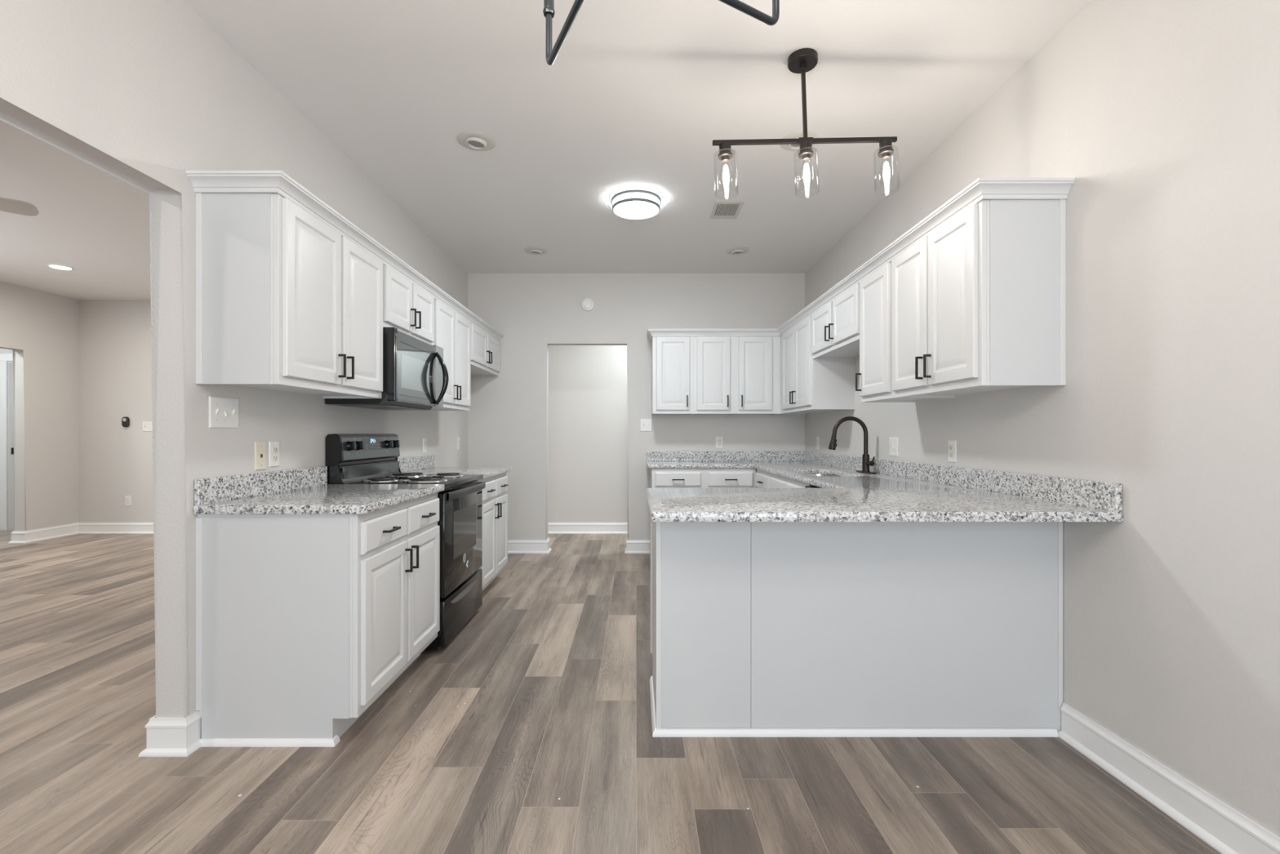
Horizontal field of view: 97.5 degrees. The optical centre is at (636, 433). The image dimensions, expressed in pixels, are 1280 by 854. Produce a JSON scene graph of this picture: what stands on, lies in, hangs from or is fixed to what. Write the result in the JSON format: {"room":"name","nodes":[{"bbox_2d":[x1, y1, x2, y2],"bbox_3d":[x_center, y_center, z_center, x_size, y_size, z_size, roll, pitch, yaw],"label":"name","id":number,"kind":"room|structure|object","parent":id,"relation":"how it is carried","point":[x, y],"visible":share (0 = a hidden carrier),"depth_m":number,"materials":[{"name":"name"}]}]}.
{"room":"kitchen","nodes":[
{"label":"kitchen","id":0,"kind":"room"},
{"bbox_2d":[0,348,12,361],"bbox_3d":[-8.055,-0.210,6.990,2.490,2.800,0.120,0,0,0],"label":"wall","id":1,"kind":"structure","parent":0,"point":[2,350],"depth_m":6.93,"materials":[{"name":"paint"}]},
{"bbox_2d":[0,353,14,530],"bbox_3d":[-7.360,0.100,6.980,0.960,2.180,0.140,0,0,0],"label":"door","id":2,"kind":"structure","parent":1,"relation":"in","point":[6,433],"depth_m":6.92,"materials":[{"name":"white paint"}]},
{"bbox_2d":[0,280,78,530],"bbox_3d":[-6.750,-0.210,5.815,0.120,2.800,1.830,0,0,0],"label":"wall","id":3,"kind":"structure","parent":0,"point":[40,328],"depth_m":6.32,"materials":[{"name":"paint"}]},
{"bbox_2d":[0,0,467,717],"bbox_3d":[-1.745,-0.210,1.720,0.120,2.800,8.040,0,0,0],"label":"wall","id":4,"kind":"structure","parent":0,"point":[146,94],"depth_m":2.10,"materials":[{"name":"paint"}]},
{"bbox_2d":[208,395,239,428],"bbox_3d":[-1.677,-0.087,2.292,0.016,0.125,0.163,0,0,0],"label":"light switch","id":5,"kind":"object","parent":4,"relation":"attached to","point":[224,412],"visible":1,"depth_m":2.29,"materials":[{"name":"white plastic"}]},
{"bbox_2d":[254,441,266,470],"bbox_3d":[-1.681,0.097,2.512,0.008,0.128,0.074,0,0,0],"label":"phone jack","id":6,"kind":"object","parent":4,"relation":"attached to","point":[260,446],"visible":1,"depth_m":2.50,"materials":[{"name":"beige plastic"}]},
{"bbox_2d":[194,466,327,505],"bbox_3d":[-1.673,0.222,2.579,0.020,0.099,0.889,0,0,0],"label":"backsplash","id":7,"kind":"structure","parent":4,"relation":"attached to","point":[216,489],"depth_m":2.45,"materials":[{"name":"stone"}]},
{"bbox_2d":[268,441,279,466],"bbox_3d":[-1.680,0.093,2.607,0.009,0.118,0.073,0,0,0],"label":"wall outlet","id":8,"kind":"object","parent":4,"relation":"attached to","point":[273,446],"visible":1,"depth_m":2.60,"materials":[{"name":"white plastic"}]},
{"bbox_2d":[272,455,277,461],"bbox_3d":[-1.677,0.113,2.607,0.002,0.028,0.034,0,0,0],"label":"receptacle","id":9,"kind":"object","parent":8,"relation":"attached to","point":[274,457],"depth_m":2.60,"materials":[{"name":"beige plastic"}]},
{"bbox_2d":[272,446,277,453],"bbox_3d":[-1.677,0.073,2.607,0.002,0.028,0.034,0,0,0],"label":"receptacle","id":10,"kind":"object","parent":8,"relation":"attached to","point":[274,448],"depth_m":2.60,"materials":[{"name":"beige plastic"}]},
{"bbox_2d":[195,192,382,398],"bbox_3d":[-1.504,-0.572,2.587,0.363,0.760,0.885,0,0,0],"label":"upper cabinet","id":11,"kind":"object","parent":4,"relation":"attached to","point":[286,302],"visible":0.93,"depth_m":2.18,"materials":[{"name":"white paint"}]},
{"bbox_2d":[138,537,551,756],"bbox_3d":[-1.353,1.125,3.919,0.965,0.130,3.702,0,0,0],"label":"baseboard","id":12,"kind":"structure","parent":4,"relation":"attached to","point":[165,736],"depth_m":2.08,"materials":[{"name":"white paint"}]},
{"bbox_2d":[382,264,434,344],"bbox_3d":[-1.504,-0.767,3.410,0.363,0.370,0.760,0,0,0],"label":"upper cabinet","id":13,"kind":"object","parent":4,"relation":"attached to","point":[407,308],"visible":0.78,"depth_m":3.33,"materials":[{"name":"white paint"}]},
{"bbox_2d":[324,327,448,410],"bbox_3d":[-1.446,-0.367,3.409,0.472,0.422,0.757,0,0,0],"label":"microwave","id":14,"kind":"object","parent":13,"relation":"attached to","point":[415,377],"visible":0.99,"depth_m":3.23,"materials":[{"name":"black metal"}]},
{"bbox_2d":[397,454,434,471],"bbox_3d":[-1.673,0.222,4.218,0.020,0.099,0.828,0,0,0],"label":"backsplash","id":15,"kind":"structure","parent":4,"relation":"attached to","point":[408,464],"depth_m":4.24,"materials":[{"name":"stone"}]},
{"bbox_2d":[422,438,426,453],"bbox_3d":[-1.680,0.092,4.460,0.009,0.118,0.073,0,0,0],"label":"wall outlet","id":16,"kind":"object","parent":4,"relation":"attached to","point":[424,440],"visible":1,"depth_m":4.46,"materials":[{"name":"white plastic"}]},
{"bbox_2d":[431,298,471,410],"bbox_3d":[-1.504,-0.572,4.205,0.363,0.760,0.830,0,0,0],"label":"upper cabinet","id":17,"kind":"object","parent":4,"relation":"attached to","point":[452,331],"visible":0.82,"depth_m":4.22,"materials":[{"name":"white paint"}]},
{"bbox_2d":[457,437,459,449],"bbox_3d":[-1.680,0.090,5.310,0.009,0.118,0.073,0,0,0],"label":"wall outlet","id":18,"kind":"object","parent":4,"relation":"attached to","point":[458,438],"visible":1,"depth_m":5.29,"materials":[{"name":"white plastic"}]},
{"bbox_2d":[471,323,500,375],"bbox_3d":[-1.504,-0.767,5.117,0.363,0.370,0.995,0,0,0],"label":"upper cabinet","id":19,"kind":"object","parent":4,"relation":"attached to","point":[485,348],"visible":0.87,"depth_m":5.08,"materials":[{"name":"white paint"}]},
{"bbox_2d":[186,170,503,341],"bbox_3d":[-1.505,-0.954,3.857,0.358,0.064,3.518,0,0,0],"label":"crown molding","id":20,"kind":"structure","parent":19,"relation":"attached to","point":[202,181],"depth_m":2.36,"materials":[{"name":"white paint"}]},
{"bbox_2d":[78,299,627,522],"bbox_3d":[-2.500,-0.210,6.790,8.620,2.800,0.120,0,0,0],"label":"wall","id":21,"kind":"structure","parent":0,"point":[588,403],"depth_m":6.73,"materials":[{"name":"paint"}]},
{"bbox_2d":[121,416,129,426],"bbox_3d":[-6.110,-0.145,6.713,0.074,0.124,0.034,0,0,0],"label":"sensor","id":22,"kind":"object","parent":21,"relation":"attached to","point":[125,420],"visible":1,"depth_m":6.70,"materials":[{"name":"black plastic"}]},
{"bbox_2d":[124,495,131,505],"bbox_3d":[-6.090,0.800,6.725,0.073,0.118,0.009,0,0,0],"label":"wall outlet","id":23,"kind":"object","parent":21,"relation":"attached to","point":[127,498],"visible":1,"depth_m":6.72,"materials":[{"name":"white plastic"}]},
{"bbox_2d":[142,421,152,431],"bbox_3d":[-5.860,-0.090,6.721,0.117,0.118,0.016,0,0,0],"label":"light switch","id":24,"kind":"object","parent":21,"relation":"attached to","point":[147,425],"visible":0.97,"depth_m":6.72,"materials":[{"name":"white plastic"}]},
{"bbox_2d":[8,522,627,543],"bbox_3d":[-2.575,1.125,6.520,8.530,0.130,0.820,0,0,0],"label":"baseboard","id":25,"kind":"structure","parent":21,"relation":"attached to","point":[41,534],"depth_m":6.71,"materials":[{"name":"white paint"}]},
{"bbox_2d":[0,0,1091,299],"bbox_3d":[-4.755,-1.660,3.160,13.130,0.100,11.160,0,0,0],"label":"ceiling","id":26,"kind":"structure","parent":0,"point":[637,94],"depth_m":2.86,"materials":[{"name":"paint"}]},
{"bbox_2d":[0,197,38,216],"bbox_3d":[-4.022,-1.425,2.914,1.116,0.369,1.155,0,0,0],"label":"ceiling fan","id":27,"kind":"object","parent":26,"relation":"hanging from","point":[7,205],"visible":1,"depth_m":3.24,"materials":[{"name":"silver metal"}]},
{"bbox_2d":[45,263,75,270],"bbox_3d":[-5.540,-1.605,5.400,0.196,0.008,0.196,0,0,0],"label":"recessed light","id":28,"kind":"object","parent":26,"relation":"in","point":[51,265],"visible":1,"depth_m":5.39,"materials":[{"name":"white paint"}]},
{"bbox_2d":[457,130,495,151],"bbox_3d":[-0.877,-1.599,3.080,0.204,0.034,0.204,0,0,0],"label":"recessed light","id":29,"kind":"object","parent":26,"relation":"in","point":[471,140],"visible":1,"depth_m":3.06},
{"bbox_2d":[524,246,547,254],"bbox_3d":[-0.880,-1.598,4.920,0.204,0.028,0.204,0,0,0],"label":"recessed light","id":30,"kind":"object","parent":26,"relation":"in","point":[531,250],"visible":1,"depth_m":4.88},
{"bbox_2d":[542,0,584,65],"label":"chandelier","id":31,"kind":"object","parent":26,"relation":"hanging from","point":[548,11],"depth_m":0.90,"materials":[{"name":"metal"}]},
{"bbox_2d":[611,189,661,219],"bbox_3d":[0.000,-1.561,3.830,0.340,0.094,0.340,0,0,0],"label":"flush ceiling light","id":32,"kind":"object","parent":26,"relation":"attached to","point":[633,204],"visible":1,"depth_m":3.75,"materials":[{"name":"white"}]},
{"bbox_2d":[614,192,657,203],"bbox_3d":[0.000,-1.574,3.830,0.294,0.068,0.294,0,0,0],"label":"diffuser","id":33,"kind":"object","parent":32,"relation":"attached to","point":[620,197],"depth_m":3.70,"materials":[{"name":"white"}]},
{"bbox_2d":[614,200,657,217],"bbox_3d":[0.000,-1.527,3.830,0.296,0.026,0.296,0,0,0],"label":"diffuser","id":34,"kind":"object","parent":32,"relation":"attached to","point":[624,209],"depth_m":3.79,"materials":[{"name":"white"}]},
{"bbox_2d":[709,200,744,218],"bbox_3d":[0.648,-1.605,4.030,0.200,0.009,0.310,0,0,0],"label":"ceiling vent","id":35,"kind":"object","parent":26,"relation":"in","point":[722,209],"visible":1,"depth_m":4.01,"materials":[{"name":"white metal"}]},
{"bbox_2d":[726,246,749,254],"bbox_3d":[0.892,-1.598,4.920,0.204,0.028,0.204,0,0,0],"label":"recessed light","id":36,"kind":"object","parent":26,"relation":"in","point":[737,250],"visible":1,"depth_m":4.88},
{"bbox_2d":[718,0,779,25],"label":"chandelier","id":37,"kind":"object","parent":26,"relation":"hanging from","point":[738,5],"depth_m":0.81,"materials":[{"name":"metal"}]},
{"bbox_2d":[779,130,817,151],"bbox_3d":[0.892,-1.598,3.080,0.204,0.029,0.204,0,0,0],"label":"recessed light","id":38,"kind":"object","parent":26,"relation":"in","point":[797,134],"visible":0.43,"depth_m":3.03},
{"bbox_2d":[711,48,899,196],"bbox_3d":[0.726,-1.313,2.400,0.804,0.592,0.124,0,0,-2],"label":"pendant light","id":39,"kind":"object","parent":26,"relation":"hanging from","point":[802,60],"visible":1,"depth_m":2.39,"materials":[{"name":"brown metal"}]},
{"bbox_2d":[718,142,733,162],"bbox_3d":[0.380,-1.198,2.390,0.062,0.071,0.062,0,0,0],"label":"socket","id":40,"kind":"object","parent":39,"relation":"attached to","point":[725,154],"depth_m":2.37,"materials":[{"name":"brown metal"}]},
{"bbox_2d":[798,140,813,160],"bbox_3d":[0.726,-1.210,2.400,0.062,0.071,0.062,0,0,0],"label":"socket","id":41,"kind":"object","parent":39,"relation":"attached to","point":[806,152],"depth_m":2.38,"materials":[{"name":"brown metal"}]},
{"bbox_2d":[878,138,893,159],"bbox_3d":[1.073,-1.222,2.411,0.062,0.071,0.062,0,0,0],"label":"socket","id":42,"kind":"object","parent":39,"relation":"attached to","point":[886,149],"depth_m":2.40,"materials":[{"name":"brown metal"}]},
{"bbox_2d":[0,529,1221,853],"bbox_3d":[-4.745,1.190,3.160,13.110,0.001,11.160,0,0,0],"label":"floor","id":43,"kind":"structure","parent":0,"point":[556,695],"depth_m":2.02,"materials":[{"name":"wood"}]},
{"bbox_2d":[195,492,439,746],"bbox_3d":[-1.352,0.749,2.580,0.667,0.882,0.892,0,0,0],"label":"base cabinet","id":44,"kind":"object","parent":43,"relation":"on","point":[304,622],"visible":0.98,"depth_m":2.15,"materials":[{"name":"white paint"}]},
{"bbox_2d":[193,466,444,514],"bbox_3d":[-1.359,0.239,2.579,0.648,0.134,0.893,0,0,0],"label":"countertop","id":45,"kind":"structure","parent":44,"relation":"on","point":[304,491],"depth_m":2.37,"materials":[{"name":"grey stone"}]},
{"bbox_2d":[325,433,485,650],"bbox_3d":[-1.337,0.594,3.409,0.684,1.192,0.754,0,0,0],"label":"electric range","id":46,"kind":"object","parent":43,"relation":"on","point":[350,458],"visible":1,"depth_m":3.27,"materials":[{"name":"black metal"}]},
{"bbox_2d":[348,474,482,489],"bbox_3d":[-1.349,0.288,3.409,0.632,0.032,0.754,0,0,0],"label":"cooktop","id":47,"kind":"object","parent":46,"relation":"in","point":[451,482],"depth_m":3.27,"materials":[{"name":"black metal"}]},
{"bbox_2d":[476,472,507,591],"bbox_3d":[-1.352,0.749,4.211,0.667,0.882,0.818,0,0,0],"label":"base cabinet","id":48,"kind":"object","parent":43,"relation":"on","point":[495,497],"visible":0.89,"depth_m":4.17,"materials":[{"name":"white paint"}]},
{"bbox_2d":[397,454,511,479],"bbox_3d":[-1.359,0.239,4.221,0.648,0.134,0.838,0,0,0],"label":"countertop","id":49,"kind":"structure","parent":48,"relation":"on","point":[424,464],"depth_m":4.21,"materials":[{"name":"grey stone"}]},
{"bbox_2d":[649,468,755,542],"bbox_3d":[0.608,0.749,5.296,0.935,0.882,0.642,0,0,0],"label":"base cabinet","id":50,"kind":"object","parent":43,"relation":"on","point":[659,477],"visible":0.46,"depth_m":5.01,"materials":[{"name":"white paint"}]},
{"bbox_2d":[755,469,771,488],"bbox_3d":[1.355,0.749,4.726,0.664,0.882,0.552,0,0,0],"label":"base cabinet","id":51,"kind":"object","parent":43,"relation":"on","point":[762,477],"visible":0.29,"depth_m":4.70,"materials":[{"name":"white paint"}]},
{"bbox_2d":[769,473,826,488],"bbox_3d":[1.355,0.749,3.964,0.664,0.882,0.968,0,0,0],"label":"base cabinet","id":52,"kind":"object","parent":43,"relation":"on","point":[776,481],"visible":0.02,"depth_m":4.03,"materials":[{"name":"white paint"}]},
{"bbox_2d":[804,485,822,488],"bbox_3d":[1.353,0.751,3.176,0.668,0.878,0.592,0,0,0],"label":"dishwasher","id":53,"kind":"object","parent":43,"relation":"on","point":[806,486],"visible":0.06,"depth_m":3.38,"materials":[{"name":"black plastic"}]},
{"bbox_2d":[649,520,1062,737],"bbox_3d":[0.876,0.749,2.525,1.624,0.882,0.644,0,0,0],"label":"base cabinet","id":54,"kind":"object","parent":43,"relation":"on","point":[758,628],"visible":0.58,"depth_m":2.22,"materials":[{"name":"white paint"}]},
{"bbox_2d":[646,451,1123,521],"bbox_3d":[0.870,0.239,3.781,1.636,0.134,3.673,0,0,0],"label":"countertop","id":55,"kind":"structure","parent":54,"relation":"on","point":[899,491],"depth_m":2.38,"materials":[{"name":"grey stone"}]},
{"bbox_2d":[805,473,840,476],"bbox_3d":[1.315,0.398,3.960,0.344,0.184,0.784,0,0,0],"label":"sink","id":56,"kind":"object","parent":55,"relation":"in","point":[813,474],"visible":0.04,"depth_m":4.32,"materials":[{"name":"metal"}]},
{"bbox_2d":[828,416,876,474],"bbox_3d":[1.492,0.073,3.920,0.296,0.394,0.250,0,0,0],"label":"kitchen faucet","id":57,"kind":"object","parent":55,"relation":"on","point":[866,463],"visible":1,"depth_m":3.91,"materials":[{"name":"brown metal"}]},
{"bbox_2d":[467,273,804,551],"bbox_3d":[0.003,-0.210,5.680,3.375,2.800,0.120,0,0,0],"label":"wall","id":58,"kind":"structure","parent":0,"point":[508,414],"depth_m":5.62,"materials":[{"name":"paint"}]},
{"bbox_2d":[581,297,594,311],"bbox_3d":[-0.485,-1.297,5.598,0.132,0.132,0.042,0,0,0],"label":"smoke detector","id":59,"kind":"object","parent":58,"relation":"attached to","point":[587,304],"visible":1,"depth_m":5.60,"materials":[{"name":"white plastic"}]},
{"bbox_2d":[624,537,650,553],"bbox_3d":[0.787,1.125,5.680,1.805,0.130,0.180,0,0,0],"label":"baseboard","id":60,"kind":"structure","parent":58,"relation":"attached to","point":[633,546],"depth_m":5.61,"materials":[{"name":"white paint"}]},
{"bbox_2d":[640,418,651,431],"bbox_3d":[0.098,-0.090,5.612,0.117,0.128,0.016,0,0,0],"label":"light switch","id":61,"kind":"object","parent":58,"relation":"attached to","point":[645,424],"visible":1,"depth_m":5.61,"materials":[{"name":"white plastic"}]},
{"bbox_2d":[651,336,693,414],"bbox_3d":[0.347,-0.572,5.429,0.386,0.760,0.377,0,0,0],"label":"upper cabinet","id":62,"kind":"object","parent":58,"relation":"attached to","point":[672,357],"visible":0.98,"depth_m":5.27,"materials":[{"name":"white paint"}]},
{"bbox_2d":[715,436,723,448],"bbox_3d":[0.832,0.083,5.615,0.073,0.118,0.009,0,0,0],"label":"wall outlet","id":63,"kind":"object","parent":58,"relation":"attached to","point":[719,440],"visible":1,"depth_m":5.61,"materials":[{"name":"white plastic"}]},
{"bbox_2d":[646,451,803,461],"bbox_3d":[0.895,0.222,5.607,1.586,0.099,0.020,0,0,0],"label":"backsplash","id":64,"kind":"structure","parent":58,"relation":"attached to","point":[651,455],"depth_m":5.60,"materials":[{"name":"stone"}]},
{"bbox_2d":[691,336,780,414],"bbox_3d":[0.952,-0.572,5.429,0.824,0.760,0.377,0,0,0],"label":"upper cabinet","id":65,"kind":"object","parent":58,"relation":"attached to","point":[732,375],"visible":0.93,"depth_m":5.27,"materials":[{"name":"white paint"}]},
{"bbox_2d":[804,0,1279,837],"bbox_3d":[1.750,-0.210,2.215,0.120,2.800,9.030,0,0,0],"label":"wall","id":66,"kind":"structure","parent":0,"point":[1163,115],"depth_m":1.82,"materials":[{"name":"paint"}]},
{"bbox_2d":[776,315,854,414],"bbox_3d":[1.502,-0.572,4.978,0.377,0.760,1.275,0,0,0],"label":"upper cabinet","id":67,"kind":"object","parent":66,"relation":"attached to","point":[808,384],"visible":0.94,"depth_m":4.40,"materials":[{"name":"white paint"}]},
{"bbox_2d":[816,436,818,449],"bbox_3d":[1.685,0.085,5.220,0.009,0.118,0.073,0,0,0],"label":"wall outlet","id":68,"kind":"object","parent":66,"relation":"attached to","point":[817,437],"visible":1,"depth_m":5.21,"materials":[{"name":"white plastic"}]},
{"bbox_2d":[811,283,859,359],"bbox_3d":[1.502,-0.767,3.870,0.377,0.370,0.940,0,0,0],"label":"upper cabinet","id":69,"kind":"object","parent":66,"relation":"attached to","point":[835,326],"visible":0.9,"depth_m":3.82,"materials":[{"name":"white paint"}]},
{"bbox_2d":[889,437,897,456],"bbox_3d":[1.681,0.082,3.675,0.016,0.122,0.117,0,0,0],"label":"light switch","id":70,"kind":"object","parent":66,"relation":"attached to","point":[893,441],"visible":1,"depth_m":3.66,"materials":[{"name":"white plastic"}]},
{"bbox_2d":[855,262,953,402],"bbox_3d":[1.502,-0.572,3.192,0.377,0.760,0.415,0,0,0],"label":"upper cabinet","id":71,"kind":"object","parent":66,"relation":"attached to","point":[875,290],"visible":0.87,"depth_m":3.15,"materials":[{"name":"white paint"}]},
{"bbox_2d":[947,440,956,462],"bbox_3d":[1.685,0.092,2.995,0.009,0.118,0.073,0,0,0],"label":"wall outlet","id":72,"kind":"object","parent":66,"relation":"attached to","point":[952,444],"visible":1,"depth_m":2.98,"materials":[{"name":"white plastic"}]},
{"bbox_2d":[949,452,953,457],"bbox_3d":[1.682,0.112,2.995,0.002,0.028,0.034,0,0,0],"label":"receptacle","id":73,"kind":"object","parent":72,"relation":"attached to","point":[951,454],"depth_m":2.99,"materials":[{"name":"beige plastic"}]},
{"bbox_2d":[949,444,953,450],"bbox_3d":[1.682,0.072,2.995,0.002,0.028,0.034,0,0,0],"label":"receptacle","id":74,"kind":"object","parent":72,"relation":"attached to","point":[951,446],"depth_m":2.99,"materials":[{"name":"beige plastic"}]},
{"bbox_2d":[803,451,1122,511],"bbox_3d":[1.677,0.222,3.772,0.021,0.099,3.649,0,0,0],"label":"backsplash","id":75,"kind":"structure","parent":66,"relation":"attached to","point":[1105,495],"depth_m":2.55,"materials":[{"name":"stone"}]},
{"bbox_2d":[891,199,1066,397],"bbox_3d":[1.502,-0.572,2.595,0.377,0.760,0.780,0,0,0],"label":"upper cabinet","id":76,"kind":"object","parent":66,"relation":"attached to","point":[979,303],"visible":0.96,"depth_m":2.22,"materials":[{"name":"white paint"}]},
{"bbox_2d":[646,177,1075,342],"bbox_3d":[1.226,-0.954,4.016,1.187,0.064,3.798,0,0,-21],"label":"crown molding","id":77,"kind":"structure","parent":76,"relation":"attached to","point":[981,188],"depth_m":2.62,"materials":[{"name":"white paint"}]},
{"bbox_2d":[1057,702,1279,853],"bbox_3d":[1.675,1.125,-0.044,0.030,0.130,4.512,0,0,0],"label":"baseboard","id":78,"kind":"structure","parent":66,"relation":"attached to","point":[1222,827],"depth_m":1.76,"materials":[{"name":"white paint"}]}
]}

